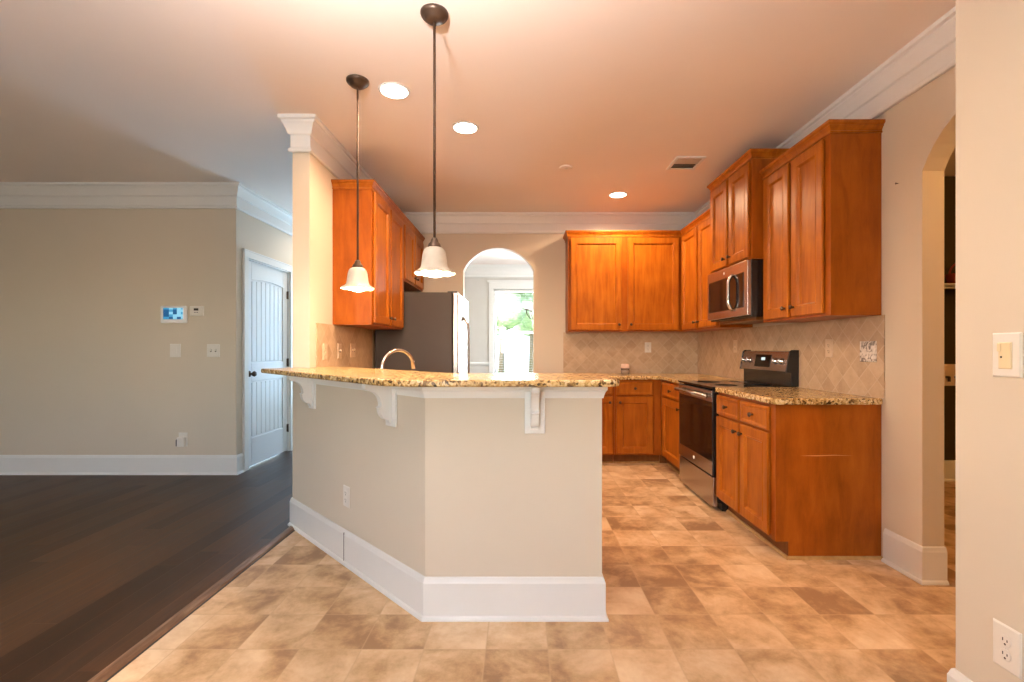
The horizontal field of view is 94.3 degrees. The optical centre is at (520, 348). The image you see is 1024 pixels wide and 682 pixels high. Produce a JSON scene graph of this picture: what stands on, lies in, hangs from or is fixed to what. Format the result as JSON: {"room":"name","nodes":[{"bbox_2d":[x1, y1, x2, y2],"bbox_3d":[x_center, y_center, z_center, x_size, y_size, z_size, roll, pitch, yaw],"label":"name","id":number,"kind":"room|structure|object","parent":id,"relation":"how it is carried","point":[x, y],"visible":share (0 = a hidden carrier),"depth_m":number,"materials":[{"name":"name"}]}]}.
{"room":"kitchen","nodes":[
{"label":"kitchen","id":0,"kind":"room"},
{"bbox_2d":[0,209,223,454],"bbox_3d":[-4.742,-0.190,4.678,3.715,2.820,0.115,0,0,0],"label":"wall","id":1,"kind":"structure","parent":0,"point":[87,367],"depth_m":4.62,"materials":[{"name":"paint"}]},
{"bbox_2d":[161,306,187,322],"bbox_3d":[-3.365,-0.335,4.606,0.256,0.168,0.028,0,0,0],"label":"security keypad","id":2,"kind":"object","parent":1,"relation":"attached to","point":[169,314],"visible":1,"depth_m":4.59,"materials":[{"name":"plastic"}]},
{"bbox_2d":[170,344,180,356],"bbox_3d":[-3.360,0.015,4.616,0.105,0.130,0.008,0,0,0],"label":"light switch","id":3,"kind":"object","parent":1,"relation":"attached to","point":[175,349],"visible":1,"depth_m":4.61,"materials":[{"name":"white plastic"}]},
{"bbox_2d":[179,433,187,445],"bbox_3d":[-3.285,0.880,4.615,0.085,0.135,0.009,0,0,0],"label":"wall outlet","id":4,"kind":"object","parent":1,"relation":"attached to","point":[180,434],"visible":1,"depth_m":4.61,"materials":[{"name":"white plastic"}]},
{"bbox_2d":[176,437,185,446],"bbox_3d":[-3.293,0.898,4.591,0.084,0.090,0.037,0,0,0],"label":"plug","id":5,"kind":"object","parent":4,"relation":"attached to","point":[180,441],"visible":1,"depth_m":4.57,"materials":[{"name":"white plastic"}]},
{"bbox_2d":[190,306,203,315],"bbox_3d":[-3.145,-0.368,4.608,0.132,0.096,0.023,0,0,0],"label":"thermostat","id":6,"kind":"object","parent":1,"relation":"attached to","point":[194,310],"visible":1,"depth_m":4.60,"materials":[{"name":"white plastic"}]},
{"bbox_2d":[207,344,219,356],"bbox_3d":[-2.990,0.015,4.612,0.125,0.125,0.016,0,0,0],"label":"light switch","id":7,"kind":"object","parent":1,"relation":"attached to","point":[213,350],"visible":1,"depth_m":4.61,"materials":[{"name":"white plastic"}]},
{"bbox_2d":[0,450,292,681],"bbox_3d":[-2.150,1.270,3.275,9.100,0.100,11.950,0,0,0],"label":"floor","id":8,"kind":"structure","parent":0,"point":[91,566],"depth_m":2.88,"materials":[{"name":"brown wood"}]},
{"bbox_2d":[87,526,294,681],"bbox_3d":[-1.556,1.213,0.335,0.058,0.014,5.870,0,0,0],"label":"trim","id":9,"kind":"structure","parent":8,"relation":"on","point":[116,665],"depth_m":2.15,"materials":[{"name":"brown wood"}]},
{"bbox_2d":[224,209,292,454],"bbox_3d":[-2.828,-0.190,6.235,0.115,2.820,3.230,0,0,0],"label":"wall","id":10,"kind":"structure","parent":0,"point":[242,230],"depth_m":4.62,"materials":[{"name":"paint"}]},
{"bbox_2d":[0,182,292,235],"bbox_3d":[-4.650,-1.482,2.625,3.900,0.235,10.450,0,0,0],"label":"trim","id":11,"kind":"structure","parent":10,"relation":"attached to","point":[13,195],"depth_m":4.61,"materials":[{"name":"white wood"}]},
{"bbox_2d":[242,248,292,470],"bbox_3d":[-2.789,0.110,5.240,0.142,2.220,1.040,0,0,0],"label":"door","id":12,"kind":"structure","parent":10,"relation":"in","point":[265,288],"depth_m":5.20,"materials":[{"name":"white wood"}]},
{"bbox_2d":[293,153,374,367],"bbox_3d":[-1.528,-0.190,6.175,0.118,2.820,5.750,0,0,0],"label":"wall","id":13,"kind":"structure","parent":0,"point":[312,185],"depth_m":3.30,"materials":[{"name":"paint"}]},
{"bbox_2d":[323,343,326,359],"bbox_3d":[-1.456,0.020,3.535,0.009,0.122,0.078,0,0,0],"label":"wall outlet","id":14,"kind":"object","parent":13,"relation":"attached to","point":[324,344],"visible":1,"depth_m":3.52,"materials":[{"name":"beige plastic"}]},
{"bbox_2d":[338,343,341,358],"bbox_3d":[-1.453,0.015,3.820,0.016,0.122,0.078,0,0,0],"label":"light switch","id":15,"kind":"object","parent":13,"relation":"attached to","point":[339,344],"visible":1,"depth_m":3.81,"materials":[{"name":"beige plastic"}]},
{"bbox_2d":[316,323,371,367],"bbox_3d":[-1.465,0.049,4.027,0.008,0.473,1.255,0,0,0],"label":"backsplash","id":16,"kind":"structure","parent":13,"relation":"attached to","point":[331,335],"depth_m":3.91,"materials":[{"name":"tile"}]},
{"bbox_2d":[350,343,355,356],"bbox_3d":[-1.453,0.010,4.120,0.016,0.122,0.120,0,0,0],"label":"light switch","id":17,"kind":"object","parent":13,"relation":"attached to","point":[352,345],"visible":1,"depth_m":4.10,"materials":[{"name":"beige plastic"}]},
{"bbox_2d":[331,179,404,329],"bbox_3d":[-1.290,-0.750,4.164,0.356,1.121,0.988,0,0,0],"label":"upper cabinet","id":18,"kind":"object","parent":13,"relation":"attached to","point":[381,225],"visible":1,"depth_m":3.70,"materials":[{"name":"brown wood"}]},
{"bbox_2d":[403,215,424,290],"bbox_3d":[-1.290,-0.996,5.138,0.356,0.631,0.955,0,0,0],"label":"upper cabinet","id":19,"kind":"object","parent":13,"relation":"attached to","point":[413,239],"visible":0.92,"depth_m":5.05,"materials":[{"name":"brown wood"}]},
{"bbox_2d":[293,381,601,576],"bbox_3d":[-0.687,0.690,2.593,2.264,1.060,0.506,0,0,31],"label":"wall","id":20,"kind":"structure","parent":0,"point":[459,487],"depth_m":2.15,"materials":[{"name":"paint"}]},
{"bbox_2d":[287,376,315,408],"bbox_3d":[-1.387,0.274,2.993,0.154,0.215,0.092,0,0,-45],"label":"corbel","id":21,"kind":"object","parent":20,"relation":"attached to","point":[307,385],"visible":0.86,"depth_m":3.00,"materials":[{"name":"white wood"}]},
{"bbox_2d":[343,485,349,507],"bbox_3d":[-0.996,0.840,2.705,0.009,0.118,0.075,0,0,-45],"label":"wall outlet","id":22,"kind":"object","parent":20,"relation":"attached to","point":[346,490],"visible":1,"depth_m":2.70,"materials":[{"name":"white plastic"}]},
{"bbox_2d":[362,384,396,426],"bbox_3d":[-0.691,0.274,2.296,0.154,0.215,0.092,0,0,-45],"label":"corbel","id":23,"kind":"object","parent":20,"relation":"attached to","point":[386,396],"visible":0.91,"depth_m":2.31,"materials":[{"name":"white wood"}]},
{"bbox_2d":[261,366,619,386],"bbox_3d":[-0.654,0.144,2.622,2.453,0.030,0.948,0,0,31],"label":"bar","id":24,"kind":"object","parent":20,"relation":"on","point":[368,376],"visible":1,"depth_m":2.09,"materials":[{"name":"beige stone"}]},
{"bbox_2d":[288,497,608,621],"bbox_3d":[-0.853,1.125,3.037,0.777,0.190,3.032,0,0,-43],"label":"baseboard","id":25,"kind":"structure","parent":20,"relation":"attached to","point":[428,599],"depth_m":2.13,"materials":[{"name":"white wood"}]},
{"bbox_2d":[311,378,607,397],"bbox_3d":[-0.675,0.191,2.531,2.259,0.062,0.503,0,0,27],"label":"trim","id":26,"kind":"structure","parent":20,"relation":"attached to","point":[421,392],"depth_m":2.14,"materials":[{"name":"white wood"}]},
{"bbox_2d":[525,387,544,433],"bbox_3d":[0.062,0.274,2.087,0.092,0.215,0.124,0,0,0],"label":"corbel","id":27,"kind":"object","parent":20,"relation":"attached to","point":[535,399],"visible":0.86,"depth_m":2.14,"materials":[{"name":"white wood"}]},
{"bbox_2d":[0,0,955,263],"bbox_3d":[-0.750,-1.650,3.275,11.900,0.100,11.950,0,0,0],"label":"ceiling","id":28,"kind":"structure","parent":0,"point":[612,91],"depth_m":2.87,"materials":[{"name":"paint"}]},
{"bbox_2d":[341,74,373,291],"bbox_3d":[-0.973,-0.970,2.830,0.195,1.260,0.189,0,0,0],"label":"pendant light","id":29,"kind":"object","parent":28,"relation":"hanging from","point":[357,277],"visible":1,"depth_m":2.81,"materials":[{"name":"white glass"}]},
{"bbox_2d":[378,82,409,98],"bbox_3d":[-0.784,-1.595,2.940,0.192,0.008,0.192,0,0,0],"label":"recessed light","id":30,"kind":"object","parent":28,"relation":"in","point":[393,90],"visible":1,"depth_m":2.93,"materials":[{"name":"white"}]},
{"bbox_2d":[414,3,454,277],"bbox_3d":[-0.412,-0.970,2.262,0.195,1.260,0.189,0,0,0],"label":"pendant light","id":31,"kind":"object","parent":28,"relation":"hanging from","point":[434,264],"visible":1,"depth_m":2.24,"materials":[{"name":"white glass"}]},
{"bbox_2d":[452,121,478,133],"bbox_3d":[-0.402,-1.595,3.430,0.192,0.008,0.192,0,0,0],"label":"recessed light","id":32,"kind":"object","parent":28,"relation":"in","point":[463,127],"visible":1,"depth_m":3.42,"materials":[{"name":"white"}]},
{"bbox_2d":[559,165,571,169],"bbox_3d":[0.395,-1.593,4.180,0.116,0.013,0.116,0,0,0],"label":"smoke detector","id":33,"kind":"object","parent":28,"relation":"attached to","point":[563,167],"visible":1,"depth_m":4.16,"materials":[{"name":"paint"}]},
{"bbox_2d":[609,192,626,197],"bbox_3d":[1.005,-1.595,4.920,0.192,0.008,0.192,0,0,0],"label":"recessed light","id":34,"kind":"object","parent":28,"relation":"in","point":[613,194],"visible":1,"depth_m":4.90,"materials":[{"name":"white"}]},
{"bbox_2d":[666,156,705,169],"bbox_3d":[1.415,-1.594,4.080,0.250,0.012,0.280,0,0,0],"label":"ceiling vent","id":35,"kind":"object","parent":28,"relation":"in","point":[680,162],"visible":1,"depth_m":4.05,"materials":[{"name":"white metal"}]},
{"bbox_2d":[404,234,564,372],"bbox_3d":[0.371,-0.190,5.678,3.680,2.820,0.115,0,0,0],"label":"wall","id":36,"kind":"structure","parent":0,"point":[544,253],"depth_m":5.62,"materials":[{"name":"paint"}]},
{"bbox_2d":[563,332,697,372],"bbox_3d":[1.294,0.044,5.616,1.588,0.481,0.008,0,0,0],"label":"backsplash","id":37,"kind":"structure","parent":36,"relation":"attached to","point":[583,352],"depth_m":5.61,"materials":[{"name":"tile"}]},
{"bbox_2d":[563,230,706,331],"bbox_3d":[1.295,-0.758,5.441,1.600,1.125,0.356,0,0,0],"label":"upper cabinet","id":38,"kind":"object","parent":36,"relation":"attached to","point":[616,280],"visible":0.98,"depth_m":5.31,"materials":[{"name":"brown wood"}]},
{"bbox_2d":[645,342,650,352],"bbox_3d":[1.500,-0.018,5.607,0.075,0.120,0.009,0,0,0],"label":"wall outlet","id":39,"kind":"object","parent":36,"relation":"attached to","point":[647,344],"visible":1,"depth_m":5.61,"materials":[{"name":"white plastic"}]},
{"bbox_2d":[465,277,532,372],"bbox_3d":[0.466,-0.190,9.107,3.869,2.820,0.115,0,0,0],"label":"wall","id":40,"kind":"structure","parent":0,"point":[476,288],"depth_m":9.05,"materials":[{"name":"paint"}]},
{"bbox_2d":[470,362,488,365],"bbox_3d":[-1.040,0.285,7.393,0.859,0.070,3.315,0,0,0],"label":"trim","id":41,"kind":"structure","parent":40,"relation":"attached to","point":[471,363],"depth_m":9.03,"materials":[{"name":"white wood"}]},
{"bbox_2d":[465,264,532,276],"bbox_3d":[0.371,-1.482,7.393,3.680,0.235,3.315,0,0,0],"label":"trim","id":42,"kind":"structure","parent":40,"relation":"attached to","point":[473,270],"depth_m":9.02,"materials":[{"name":"white wood"}]},
{"bbox_2d":[487,280,532,372],"bbox_3d":[-0.030,-0.253,9.070,1.220,2.105,0.140,0,0,0],"label":"window","id":43,"kind":"structure","parent":40,"relation":"in","point":[493,284],"depth_m":9.03,"materials":[{"name":"white wood"}]},
{"bbox_2d":[494,290,532,353],"bbox_3d":[-0.030,-0.240,9.057,0.950,1.770,0.035,0,0,0],"label":"window frame","id":44,"kind":"structure","parent":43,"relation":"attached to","point":[494,290],"depth_m":9.04,"materials":[{"name":"white wood"}]},
{"bbox_2d":[107,463,955,681],"bbox_3d":[1.825,1.270,1.490,6.750,0.100,8.380,0,0,0],"label":"floor","id":45,"kind":"structure","parent":0,"point":[693,594],"depth_m":2.11,"materials":[{"name":"tile"}]},
{"bbox_2d":[375,291,469,372],"bbox_3d":[-0.995,0.324,5.135,0.889,1.793,0.900,0,0,0],"label":"refrigerator","id":46,"kind":"object","parent":45,"relation":"on","point":[436,330],"visible":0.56,"depth_m":4.68,"materials":[{"name":"silver metal"}]},
{"bbox_2d":[602,387,613,462],"bbox_3d":[0.747,0.771,5.288,0.474,0.897,0.660,0,0,0],"label":"base cabinet","id":47,"kind":"object","parent":45,"relation":"on","point":[608,400],"visible":0.35,"depth_m":4.99,"materials":[{"name":"brown wood"}]},
{"bbox_2d":[600,373,742,383],"bbox_3d":[1.294,0.303,4.968,1.587,0.037,1.286,0,0,0],"label":"countertop","id":48,"kind":"structure","parent":47,"relation":"on","point":[670,377],"depth_m":4.98,"materials":[{"name":"beige stone"}]},
{"bbox_2d":[621,364,629,373],"bbox_3d":[1.175,0.226,5.360,0.098,0.118,0.098,0,0,0],"label":"candle jar","id":49,"kind":"object","parent":48,"relation":"on","point":[625,368],"visible":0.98,"depth_m":5.32,"materials":[{"name":"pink glass"}]},
{"bbox_2d":[613,380,660,462],"bbox_3d":[1.232,0.771,5.288,0.494,0.897,0.660,0,0,0],"label":"base cabinet","id":50,"kind":"object","parent":45,"relation":"on","point":[637,403],"visible":0.89,"depth_m":5.00,"materials":[{"name":"brown wood"}]},
{"bbox_2d":[659,455,667,462],"bbox_3d":[1.517,1.171,5.047,0.075,0.098,0.076,0,0,0],"label":"trim","id":51,"kind":"structure","parent":45,"relation":"on","point":[662,459],"depth_m":5.08,"materials":[{"name":"brown wood"}]},
{"bbox_2d":[661,380,679,474],"bbox_3d":[1.762,0.771,4.667,0.667,0.897,0.683,0,0,0],"label":"base cabinet","id":52,"kind":"object","parent":45,"relation":"on","point":[669,396],"visible":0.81,"depth_m":4.68,"materials":[{"name":"brown wood"}]},
{"bbox_2d":[674,350,798,510],"bbox_3d":[1.736,0.614,3.942,0.702,1.212,0.756,0,0,0],"label":"range","id":53,"kind":"object","parent":45,"relation":"on","point":[697,398],"visible":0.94,"depth_m":3.81,"materials":[{"name":"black metal"}]},
{"bbox_2d":[679,380,787,388],"bbox_3d":[1.758,0.294,3.942,0.647,0.018,0.756,0,0,0],"label":"cooktop","id":54,"kind":"object","parent":53,"relation":"in","point":[695,384],"depth_m":3.92,"materials":[{"name":"black glass"}]},
{"bbox_2d":[716,393,882,559],"bbox_3d":[1.762,0.771,3.151,0.667,0.897,0.811,0,0,0],"label":"base cabinet","id":55,"kind":"object","parent":45,"relation":"on","point":[805,480],"visible":1,"depth_m":2.76,"materials":[{"name":"brown wood"}]},
{"bbox_2d":[715,387,882,404],"bbox_3d":[1.770,0.303,3.146,0.635,0.037,0.822,0,0,0],"label":"countertop","id":56,"kind":"structure","parent":55,"relation":"on","point":[770,395],"depth_m":2.90,"materials":[{"name":"beige stone"}]},
{"bbox_3d":[-1.137,0.771,4.155,0.657,0.897,0.990,0,0,0],"label":"base cabinet","id":57,"kind":"object","parent":45,"relation":"on","visible":0},
{"bbox_3d":[-0.555,0.303,3.460,1.810,0.037,2.385,0,0,0],"label":"countertop","id":58,"kind":"structure","parent":57,"relation":"on","visible":0},
{"bbox_2d":[380,349,415,368],"bbox_3d":[-0.863,0.141,3.393,0.131,0.288,0.297,0,0,45],"label":"faucet","id":59,"kind":"object","parent":58,"relation":"on","point":[407,353],"visible":0.65,"depth_m":3.42,"materials":[{"name":"silver metal"}]},
{"bbox_2d":[707,66,955,556],"bbox_3d":[2.154,-0.190,3.575,0.115,2.820,4.090,0,0,0],"label":"wall","id":60,"kind":"structure","parent":0,"point":[918,136],"depth_m":2.53,"materials":[{"name":"paint"}]},
{"bbox_2d":[277,6,955,233],"bbox_3d":[0.220,-1.482,2.625,3.753,0.235,10.450,0,0,0],"label":"trim","id":61,"kind":"structure","parent":60,"relation":"attached to","point":[932,53],"depth_m":3.37,"materials":[{"name":"white wood"}]},
{"bbox_2d":[680,208,752,330],"bbox_3d":[1.921,-0.758,4.804,0.347,1.125,1.021,0,0,0],"label":"upper cabinet","id":62,"kind":"object","parent":60,"relation":"attached to","point":[695,238],"visible":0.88,"depth_m":4.82,"materials":[{"name":"brown wood"}]},
{"bbox_2d":[733,340,736,352],"bbox_3d":[2.083,-0.025,4.620,0.009,0.122,0.078,0,0,0],"label":"wall outlet","id":63,"kind":"object","parent":60,"relation":"attached to","point":[734,341],"visible":1,"depth_m":4.61,"materials":[{"name":"beige plastic"}]},
{"bbox_2d":[707,148,789,273],"bbox_3d":[1.881,-1.075,3.912,0.427,0.807,0.820,0,0,0],"label":"upper cabinet","id":64,"kind":"object","parent":60,"relation":"attached to","point":[736,195],"visible":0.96,"depth_m":3.73,"materials":[{"name":"brown wood"}]},
{"bbox_2d":[708,259,762,323],"bbox_3d":[1.860,-0.444,3.912,0.455,0.448,0.754,0,0,0],"label":"microwave","id":65,"kind":"object","parent":64,"relation":"attached to","point":[735,292],"visible":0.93,"depth_m":3.73,"materials":[{"name":"silver metal"}]},
{"bbox_2d":[698,315,884,397],"bbox_3d":[2.092,0.044,4.173,0.008,0.481,2.877,0,0,0],"label":"backsplash","id":66,"kind":"structure","parent":60,"relation":"attached to","point":[843,372],"depth_m":3.33,"materials":[{"name":"tile"}]},
{"bbox_2d":[759,119,885,322],"bbox_3d":[1.921,-0.758,3.130,0.347,1.125,0.800,0,0,0],"label":"upper cabinet","id":67,"kind":"object","parent":60,"relation":"attached to","point":[822,195],"visible":1,"depth_m":2.81,"materials":[{"name":"brown wood"}]},
{"bbox_2d":[825,339,832,356],"bbox_3d":[2.083,-0.005,3.215,0.009,0.122,0.078,0,0,0],"label":"wall outlet","id":68,"kind":"object","parent":60,"relation":"attached to","point":[828,342],"visible":1,"depth_m":3.21,"materials":[{"name":"beige plastic"}]},
{"bbox_2d":[860,341,876,361],"bbox_3d":[2.085,0.015,2.855,0.006,0.125,0.135,0,0,0],"label":"switch plate","id":69,"kind":"object","parent":60,"relation":"attached to","point":[868,349],"visible":1,"depth_m":2.85,"materials":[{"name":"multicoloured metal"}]},
{"bbox_2d":[881,528,948,584],"bbox_3d":[2.140,1.125,2.591,0.141,0.190,0.278,0,0,0],"label":"baseboard","id":70,"kind":"structure","parent":60,"relation":"attached to","point":[925,565],"depth_m":2.50,"materials":[{"name":"white wood"}]},
{"bbox_2d":[944,176,955,459],"bbox_3d":[3.705,-0.190,2.500,2.989,2.820,4.000,0,0,0],"label":"wall","id":71,"kind":"structure","parent":0,"point":[949,181],"depth_m":4.40,"materials":[{"name":"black paint"}]},
{"bbox_2d":[944,364,955,385],"bbox_3d":[3.980,0.240,4.379,0.240,0.200,0.041,0,0,0],"label":"washer box","id":72,"kind":"object","parent":71,"relation":"attached to","point":[949,369],"visible":0.52,"depth_m":4.40,"materials":[{"name":"beige plastic"}]},
{"bbox_2d":[944,460,955,480],"bbox_3d":[3.655,1.125,4.387,2.889,0.190,0.026,0,0,0],"label":"baseboard","id":73,"kind":"structure","parent":71,"relation":"attached to","point":[949,465],"depth_m":4.38,"materials":[{"name":"wood"}]},
{"bbox_2d":[944,283,955,288],"bbox_3d":[4.200,-0.436,4.241,1.406,0.260,0.303,0,0,0],"label":"wire shelf","id":74,"kind":"object","parent":71,"relation":"attached to","point":[945,284],"visible":0.12,"depth_m":4.09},
{"bbox_2d":[945,263,955,286],"bbox_3d":[3.930,-0.675,4.240,0.226,0.213,0.220,0,0,0],"label":"basket","id":75,"kind":"object","parent":74,"relation":"on","point":[950,278],"visible":0.34,"depth_m":4.23,"materials":[{"name":"brown wicker"}]},
{"bbox_2d":[945,273,955,286],"bbox_3d":[3.930,-0.619,4.240,0.220,0.100,0.220,0,0,0],"label":"bowl","id":76,"kind":"object","parent":75,"relation":"on","point":[950,278],"depth_m":4.23,"materials":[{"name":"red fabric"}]},
{"bbox_2d":[956,0,1023,681],"bbox_3d":[1.806,-0.190,-0.535,0.811,2.820,4.130,0,0,0],"label":"wall","id":77,"kind":"structure","parent":0,"point":[989,33],"depth_m":1.42,"materials":[{"name":"paint"}]},
{"bbox_2d":[947,668,972,681],"bbox_3d":[1.734,1.125,-0.522,0.720,0.190,4.156,0,0,0],"label":"baseboard","id":78,"kind":"structure","parent":77,"relation":"attached to","point":[953,675],"depth_m":1.52,"materials":[{"name":"white wood"}]},
{"bbox_2d":[993,618,1021,679],"bbox_3d":[1.395,0.860,1.366,0.009,0.128,0.080,0,0,0],"label":"wall outlet","id":79,"kind":"object","parent":77,"relation":"attached to","point":[1007,642],"visible":1,"depth_m":1.36,"materials":[{"name":"white plastic"}]},
{"bbox_2d":[999,634,1011,647],"bbox_3d":[1.393,0.840,1.366,0.002,0.033,0.033,0,0,0],"label":"socket","id":80,"kind":"object","parent":79,"relation":"attached to","point":[1005,640],"depth_m":1.36,"materials":[{"name":"white plastic"}]},
{"bbox_2d":[999,648,1011,661],"bbox_3d":[1.393,0.880,1.366,0.002,0.033,0.033,0,0,0],"label":"socket","id":81,"kind":"object","parent":79,"relation":"attached to","point":[1005,654],"depth_m":1.36,"materials":[{"name":"white plastic"}]},
{"bbox_2d":[993,332,1022,377],"bbox_3d":[1.393,0.017,1.366,0.013,0.128,0.082,0,0,0],"label":"dimmer switch","id":82,"kind":"object","parent":77,"relation":"attached to","point":[1007,347],"visible":1,"depth_m":1.36,"materials":[{"name":"white plastic"}]},
{"bbox_3d":[-6.658,-0.190,1.068,0.115,2.820,7.335,0,0,0],"label":"wall","id":83,"kind":"structure","parent":0,"visible":0},
{"bbox_2d":[0,453,244,474],"bbox_3d":[-4.672,1.125,1.058,3.856,0.190,7.315,0,0,0],"label":"baseboard","id":84,"kind":"structure","parent":83,"relation":"attached to","point":[9,464],"depth_m":4.61,"materials":[{"name":"white wood"}]},
{"label":"outside","id":85,"kind":"structure","parent":0,"visible":0},
{"bbox_2d":[496,366,528,372],"bbox_3d":[0.000,1.595,34.625,60.000,0.250,50.750,0,0,0],"label":"ground","id":86,"kind":"structure","parent":85,"point":[507,369],"depth_m":34.06,"materials":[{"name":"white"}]},
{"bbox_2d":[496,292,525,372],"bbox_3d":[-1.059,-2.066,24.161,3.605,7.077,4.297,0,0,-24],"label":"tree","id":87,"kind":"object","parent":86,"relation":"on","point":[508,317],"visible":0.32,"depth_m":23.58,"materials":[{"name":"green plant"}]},
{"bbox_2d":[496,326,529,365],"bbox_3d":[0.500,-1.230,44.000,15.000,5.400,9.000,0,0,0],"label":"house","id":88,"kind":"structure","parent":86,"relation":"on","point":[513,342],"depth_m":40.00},
{"bbox_2d":[516,292,532,372],"bbox_3d":[0.684,-2.681,28.137,5.610,8.307,4.095,0,0,0],"label":"tree","id":89,"kind":"object","parent":86,"relation":"on","point":[526,324],"visible":0.07,"depth_m":27.86,"materials":[{"name":"green plant"}]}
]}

